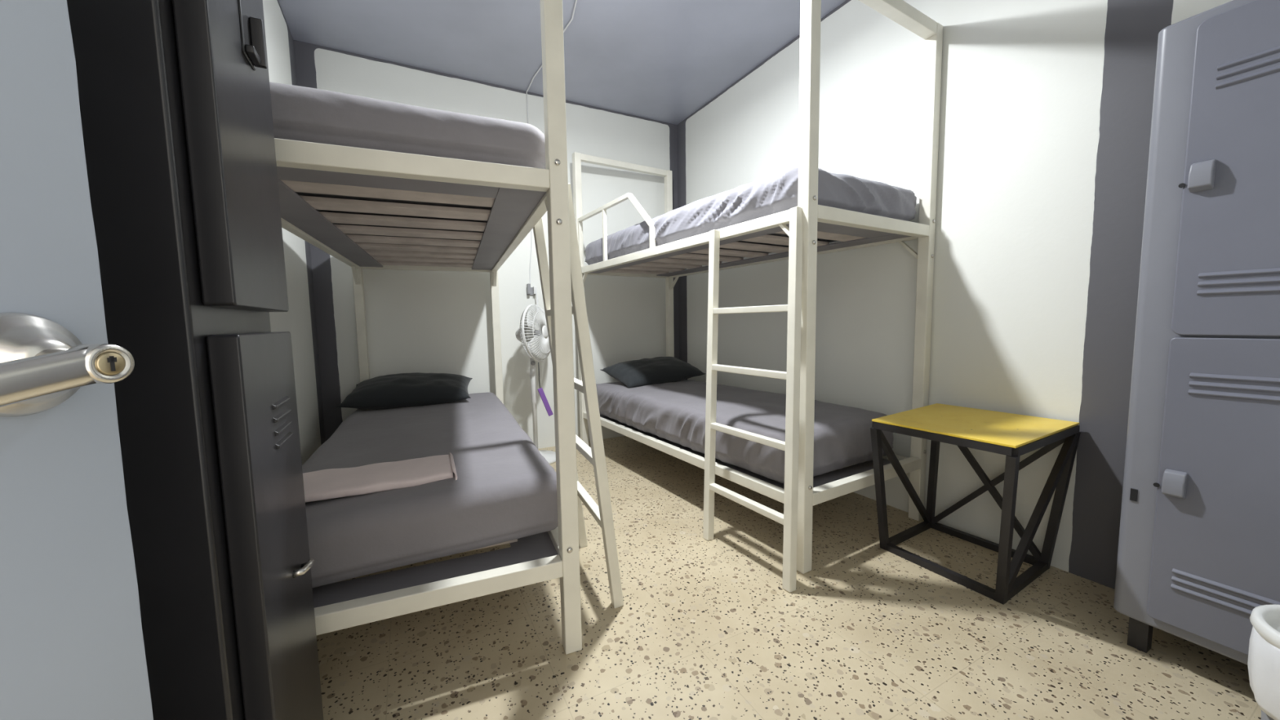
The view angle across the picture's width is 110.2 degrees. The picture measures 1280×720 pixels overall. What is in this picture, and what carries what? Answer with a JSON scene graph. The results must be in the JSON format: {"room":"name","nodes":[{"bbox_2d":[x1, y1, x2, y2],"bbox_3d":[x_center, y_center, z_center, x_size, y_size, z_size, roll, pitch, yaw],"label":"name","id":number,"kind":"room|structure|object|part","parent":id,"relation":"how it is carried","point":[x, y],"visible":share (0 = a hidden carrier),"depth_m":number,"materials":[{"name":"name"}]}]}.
{"room":"dormitory","nodes":[
{"label":"dormitory","id":0,"kind":"room"},
{"bbox_2d":[262,0,325,465],"bbox_3d":[-1.392,-0.439,1.144,0.360,2.725,3.574,-4,6,-27],"label":"wall","id":1,"kind":"structure","parent":0,"point":[300,320],"depth_m":2.41,"materials":[{"name":"paint"}]},
{"bbox_2d":[293,40,679,448],"bbox_3d":[-0.972,-0.646,3.442,3.169,2.725,0.120,-4,6,-27],"label":"wall","id":2,"kind":"structure","parent":0,"point":[418,321],"depth_m":3.30,"materials":[{"name":"paint"}]},
{"bbox_2d":[526,283,537,295],"bbox_3d":[-0.834,-0.541,3.429,0.070,0.085,0.045,-4,6,-27],"label":"wall outlet","id":3,"kind":"object","parent":2,"relation":"attached to","point":[530,291],"visible":0.98,"depth_m":3.42,"materials":[{"name":"grey plastic"}]},
{"bbox_3d":[-0.841,-0.530,3.444,0.070,0.060,0.012,-4,6,-27],"label":"plate","id":4,"kind":"part","parent":3,"relation":"part of","materials":[{"name":"grey plastic"}]},
{"bbox_2d":[526,0,577,284],"bbox_3d":[-0.449,-1.229,2.655,0.090,1.441,1.675,-4,6,-27],"label":"cable","id":5,"kind":"object","parent":2,"relation":"attached to","point":[575,6],"visible":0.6,"depth_m":3.33,"materials":[{"name":"white plastic"}]},
{"bbox_2d":[278,0,846,124],"bbox_3d":[0.142,-1.881,1.115,3.209,0.100,5.094,-4,6,-27],"label":"ceiling","id":6,"kind":"structure","parent":0,"point":[662,60],"depth_m":2.73,"materials":[{"name":"paint"}]},
{"bbox_2d":[316,435,1261,719],"bbox_3d":[0.191,0.933,1.359,3.209,0.100,5.094,-4,6,-27],"label":"floor","id":7,"kind":"structure","parent":0,"point":[703,629],"depth_m":1.39,"materials":[{"name":"stone"}]},
{"bbox_2d":[66,0,323,719],"bbox_3d":[-0.820,0.050,0.634,0.519,1.820,0.375,-4,6,-27],"label":"locker","id":8,"kind":"object","parent":7,"relation":"on","point":[176,117],"visible":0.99,"depth_m":0.57,"materials":[{"name":"black metal"}]},
{"bbox_3d":[-0.635,-0.446,0.696,0.034,0.730,0.311,-4,6,-27],"label":"door","id":9,"kind":"part","parent":8,"relation":"part of","materials":[{"name":"black paint"}]},
{"bbox_3d":[-0.620,-0.518,0.715,0.021,0.080,0.060,-4,6,-27],"label":"handle","id":10,"kind":"part","parent":8,"relation":"part of","materials":[{"name":"black paint"}]},
{"bbox_3d":[-0.620,0.400,0.769,0.034,0.892,0.311,-4,6,-27],"label":"door","id":11,"kind":"part","parent":8,"relation":"part of","materials":[{"name":"black paint"}]},
{"bbox_3d":[-0.619,0.386,0.822,0.027,0.033,0.077,-4,6,-27],"label":"handle","id":12,"kind":"part","parent":8,"relation":"part of","materials":[{"name":"silver metal"}]},
{"bbox_2d":[274,0,623,654],"bbox_3d":[-0.940,-0.320,2.130,1.089,2.308,2.186,-3,5,-23],"label":"bunk bed","id":13,"kind":"object","parent":7,"relation":"on","point":[518,197],"visible":0.56,"depth_m":1.32,"materials":[{"name":"beige metal"}]},
{"bbox_3d":[-1.424,-0.538,1.914,0.038,0.046,2.075,-3,5,-23],"label":"rail","id":14,"kind":"part","parent":13,"relation":"part of","materials":[{"name":"beige metal"}]},
{"bbox_3d":[-1.825,-0.093,2.937,0.052,1.740,0.052,-3,5,-23],"label":"post","id":15,"kind":"part","parent":13,"relation":"part of","materials":[{"name":"beige metal"}]},
{"bbox_2d":[269,81,546,248],"bbox_3d":[-1.036,-0.675,2.054,0.873,0.192,2.040,-3,5,-23],"label":"mattress","id":16,"kind":"object","parent":13,"relation":"on","point":[300,113],"visible":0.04,"depth_m":1.16,"materials":[{"name":"grey fabric"}]},
{"bbox_3d":[-0.622,-0.481,1.094,0.793,0.050,0.044,-3,5,-23],"label":"foot rail","id":17,"kind":"part","parent":13,"relation":"part of","materials":[{"name":"beige metal"}]},
{"bbox_3d":[-1.444,-0.636,3.054,0.793,0.045,0.040,-3,5,-23],"label":"head rail","id":18,"kind":"part","parent":13,"relation":"part of","materials":[{"name":"beige metal"}]},
{"bbox_2d":[302,392,558,587],"bbox_3d":[-1.040,0.422,2.173,0.894,0.231,2.026,-3,5,-24],"label":"mattress","id":19,"kind":"object","parent":13,"relation":"on","point":[504,490],"visible":0.73,"depth_m":1.37,"materials":[{"name":"grey fabric"}]},
{"bbox_2d":[302,452,457,502],"bbox_3d":[-0.860,0.375,1.413,0.512,0.038,0.283,-3,5,-25],"label":"folded towel","id":20,"kind":"object","parent":19,"relation":"on","point":[330,483],"visible":0.77,"depth_m":1.39,"materials":[{"name":"beige fabric"}]},
{"bbox_2d":[336,372,472,409],"bbox_3d":[-1.462,0.188,2.858,0.720,0.193,0.433,-3,5,-19],"label":"pillow","id":21,"kind":"object","parent":19,"relation":"on","point":[402,389],"visible":0.99,"depth_m":2.72,"materials":[{"name":"black fabric"}]},
{"bbox_3d":[-0.603,0.638,1.191,0.793,0.050,0.044,-3,5,-23],"label":"foot rail","id":22,"kind":"part","parent":13,"relation":"part of","materials":[{"name":"beige metal"}]},
{"bbox_3d":[-1.046,-0.134,3.261,0.052,1.740,0.052,-3,5,-23],"label":"post","id":23,"kind":"part","parent":13,"relation":"part of","materials":[{"name":"beige metal"}]},
{"bbox_3d":[-0.644,-0.579,2.237,0.038,0.046,2.075,-3,5,-23],"label":"rail","id":24,"kind":"part","parent":13,"relation":"part of","materials":[{"name":"beige metal"}]},
{"bbox_3d":[-0.625,0.541,2.335,0.038,0.046,2.075,-3,5,-23],"label":"rail","id":25,"kind":"part","parent":13,"relation":"part of","materials":[{"name":"beige metal"}]},
{"bbox_3d":[-0.230,-0.260,1.280,0.052,2.305,0.052,-3,5,-23],"label":"post","id":26,"kind":"part","parent":13,"relation":"part of","materials":[{"name":"beige metal"}]},
{"bbox_2d":[515,304,555,464],"bbox_3d":[-0.763,0.169,3.221,0.348,1.134,0.371,-4,6,-27],"label":"pedestal fan","id":27,"kind":"object","parent":7,"relation":"on","point":[526,335],"visible":0.85,"depth_m":3.16,"materials":[{"name":"white plastic"}]},
{"bbox_3d":[-0.760,-0.274,3.100,0.041,0.150,0.158,0,5,9],"label":"blade","id":28,"kind":"part","parent":27,"relation":"part of","materials":[{"name":"white plastic"}]},
{"bbox_2d":[520,304,549,361],"bbox_3d":[-0.756,-0.193,3.185,0.090,0.407,0.409,0,5,14],"label":"grille","id":29,"kind":"object","parent":27,"relation":"attached to","point":[529,337],"depth_m":3.12,"materials":[{"name":"white plastic"}]},
{"bbox_3d":[-0.739,-0.098,3.143,0.034,0.153,0.174,1,5,25],"label":"blade","id":30,"kind":"part","parent":27,"relation":"part of","materials":[{"name":"white plastic"}]},
{"bbox_2d":[537,362,553,416],"bbox_3d":[-0.674,0.209,3.167,0.103,0.390,0.015,-3,5,-20],"label":"tag","id":31,"kind":"object","parent":27,"relation":"hanging from","point":[540,390],"visible":1,"depth_m":3.17,"materials":[{"name":"purple plastic"}]},
{"bbox_3d":[-0.710,0.116,3.146,0.013,0.200,0.007,-1,5,-6],"label":"cord","id":32,"kind":"part","parent":31,"relation":"part of","materials":[{"name":"black metal"}]},
{"bbox_2d":[572,0,942,592],"bbox_3d":[0.398,-0.397,2.743,1.040,2.307,2.216,-4,6,-31],"label":"bunk bed","id":33,"kind":"object","parent":7,"relation":"on","point":[809,221],"visible":0.81,"depth_m":2.01,"materials":[{"name":"cream painted metal"},{"name":"wood"},{"name":"grey fabric"}]},
{"bbox_3d":[-0.463,-0.434,3.486,0.052,2.278,0.052,-4,6,-31],"label":"post","id":34,"kind":"part","parent":33,"relation":"part of","materials":[{"name":"beige metal"}]},
{"bbox_3d":[-0.195,-0.859,2.982,0.026,0.373,1.045,-4,6,-31],"label":"guard rail","id":35,"kind":"part","parent":33,"relation":"part of","materials":[{"name":"beige metal"}]},
{"bbox_3d":[-0.106,-0.714,3.681,0.794,0.045,0.040,-4,6,-31],"label":"head rail","id":36,"kind":"part","parent":33,"relation":"part of","materials":[{"name":"beige metal"}]},
{"bbox_3d":[0.260,-0.484,3.921,0.052,2.278,0.052,-4,6,-31],"label":"post","id":37,"kind":"part","parent":33,"relation":"part of","materials":[{"name":"beige metal"}]},
{"bbox_3d":[0.098,0.500,2.661,0.038,0.046,2.058,-4,6,-31],"label":"rail","id":38,"kind":"part","parent":33,"relation":"part of","materials":[{"name":"beige metal"}]},
{"bbox_3d":[0.079,-0.620,2.563,0.038,0.046,2.058,-4,6,-31],"label":"rail","id":39,"kind":"part","parent":33,"relation":"part of","materials":[{"name":"beige metal"}]},
{"bbox_2d":[595,379,893,483],"bbox_3d":[0.440,0.331,2.888,0.874,0.243,2.018,-4,6,-31],"label":"mattress","id":40,"kind":"object","parent":33,"relation":"on","point":[673,411],"visible":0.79,"depth_m":2.30,"materials":[{"name":"grey fabric"}]},
{"bbox_2d":[600,356,705,387],"bbox_3d":[0.107,0.085,3.529,0.744,0.199,0.409,-4,6,-33],"label":"pillow","id":41,"kind":"object","parent":40,"relation":"on","point":[658,370],"visible":0.94,"depth_m":3.40,"materials":[{"name":"black fabric"}]},
{"bbox_2d":[584,165,916,265],"bbox_3d":[0.440,-0.771,2.771,0.873,0.207,2.070,-4,6,-31],"label":"mattress","id":42,"kind":"object","parent":33,"relation":"on","point":[776,193],"visible":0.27,"depth_m":2.01,"materials":[{"name":"grey fabric"}]},
{"bbox_3d":[0.802,-0.671,2.999,0.038,0.046,2.058,-4,6,-31],"label":"rail","id":43,"kind":"part","parent":33,"relation":"part of","materials":[{"name":"beige metal"}]},
{"bbox_3d":[0.629,-0.310,1.685,0.052,2.305,0.052,-4,6,-31],"label":"post","id":44,"kind":"part","parent":33,"relation":"part of","materials":[{"name":"beige metal"}]},
{"bbox_3d":[1.008,0.524,1.973,0.794,0.050,0.044,-4,6,-31],"label":"foot rail","id":45,"kind":"part","parent":33,"relation":"part of","materials":[{"name":"beige metal"}]},
{"bbox_3d":[0.989,-0.577,1.878,0.794,0.050,0.044,-4,6,-31],"label":"foot rail","id":46,"kind":"part","parent":33,"relation":"part of","materials":[{"name":"beige metal"}]},
{"bbox_3d":[0.822,0.450,3.096,0.038,0.046,2.058,-4,6,-31],"label":"rail","id":47,"kind":"part","parent":33,"relation":"part of","materials":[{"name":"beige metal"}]},
{"bbox_3d":[1.353,-0.360,2.120,0.052,2.305,0.052,-4,6,-31],"label":"post","id":48,"kind":"part","parent":33,"relation":"part of","materials":[{"name":"beige metal"}]},
{"bbox_2d":[870,403,1080,604],"bbox_3d":[1.275,0.532,1.762,0.561,0.600,0.514,-4,6,-31],"label":"side table","id":49,"kind":"object","parent":7,"relation":"on","point":[1011,435],"visible":1,"depth_m":1.70,"materials":[{"name":"yellow paint"}]},
{"bbox_3d":[1.000,0.543,1.856,0.194,0.571,0.032,-6,7,-44],"label":"leg","id":50,"kind":"part","parent":49,"relation":"part of","materials":[{"name":"black metal"}]},
{"bbox_3d":[1.381,0.516,2.099,0.029,0.563,0.044,-4,6,-27],"label":"leg","id":51,"kind":"part","parent":49,"relation":"part of","materials":[{"name":"black metal"}]},
{"bbox_3d":[1.331,0.806,1.850,0.421,0.026,0.476,-4,6,-27],"label":"frame","id":52,"kind":"part","parent":49,"relation":"part of","materials":[{"name":"black metal"}]},
{"bbox_3d":[1.275,0.256,1.728,0.558,0.026,0.495,-4,6,-31],"label":"frame","id":53,"kind":"part","parent":49,"relation":"part of","materials":[{"name":"black metal"}]},
{"bbox_3d":[1.216,0.572,1.480,0.035,0.571,0.181,3,6,36],"label":"leg","id":54,"kind":"part","parent":49,"relation":"part of","materials":[{"name":"black metal"}]},
{"bbox_3d":[1.611,0.545,1.717,0.029,0.565,0.091,-5,6,-35],"label":"leg","id":55,"kind":"part","parent":49,"relation":"part of","materials":[{"name":"black metal"}]},
{"bbox_2d":[1113,0,1279,664],"bbox_3d":[1.665,-0.011,1.155,0.406,1.765,0.463,-4,6,-27],"label":"locker","id":56,"kind":"object","parent":7,"relation":"on","point":[1198,550],"visible":1,"depth_m":1.15,"materials":[{"name":"metal"}]},
{"bbox_3d":[1.445,0.337,1.207,0.026,0.074,0.040,-4,6,-27],"label":"handle","id":57,"kind":"part","parent":56,"relation":"part of","materials":[{"name":"metal"}]},
{"bbox_3d":[1.431,-0.470,1.137,0.026,0.074,0.040,-4,6,-27],"label":"handle","id":58,"kind":"part","parent":56,"relation":"part of","materials":[{"name":"metal"}]},
{"bbox_3d":[1.530,0.347,1.089,0.016,0.797,0.354,-4,6,-27],"label":"door","id":59,"kind":"part","parent":56,"relation":"part of","materials":[{"name":"metal"}]},
{"bbox_3d":[1.516,-0.453,1.020,0.016,0.797,0.354,-4,6,-27],"label":"door","id":60,"kind":"part","parent":56,"relation":"part of","materials":[{"name":"metal"}]},
{"bbox_2d":[1247,604,1279,719],"bbox_3d":[1.269,0.703,0.793,0.244,0.418,0.243,-4,6,-27],"label":"plant pot","id":61,"kind":"object","parent":7,"relation":"on","point":[1264,653],"visible":1,"depth_m":0.83,"materials":[{"name":"white ceramic"}]},
{"bbox_2d":[677,0,1232,589],"bbox_3d":[1.236,-0.604,2.515,0.120,2.725,3.574,-4,6,-27],"label":"wall","id":62,"kind":"structure","parent":0,"point":[1046,107],"depth_m":1.93,"materials":[{"name":"paint"}]},
{"bbox_3d":[0.727,-0.391,0.171,3.209,2.725,0.120,-4,6,-27],"label":"wall","id":63,"kind":"structure","parent":0,"visible":0},
{"bbox_2d":[0,0,153,719],"bbox_3d":[-0.475,-0.025,0.007,0.123,2.040,0.756,-1,5,5],"label":"door","id":64,"kind":"structure","parent":63,"relation":"in","point":[72,646],"depth_m":0.35,"materials":[{"name":"grey paint"}]},
{"bbox_3d":[-0.419,0.019,0.275,0.062,0.052,0.137,-1,5,5],"label":"lever","id":65,"kind":"part","parent":64,"relation":"part of","materials":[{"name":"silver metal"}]}
]}

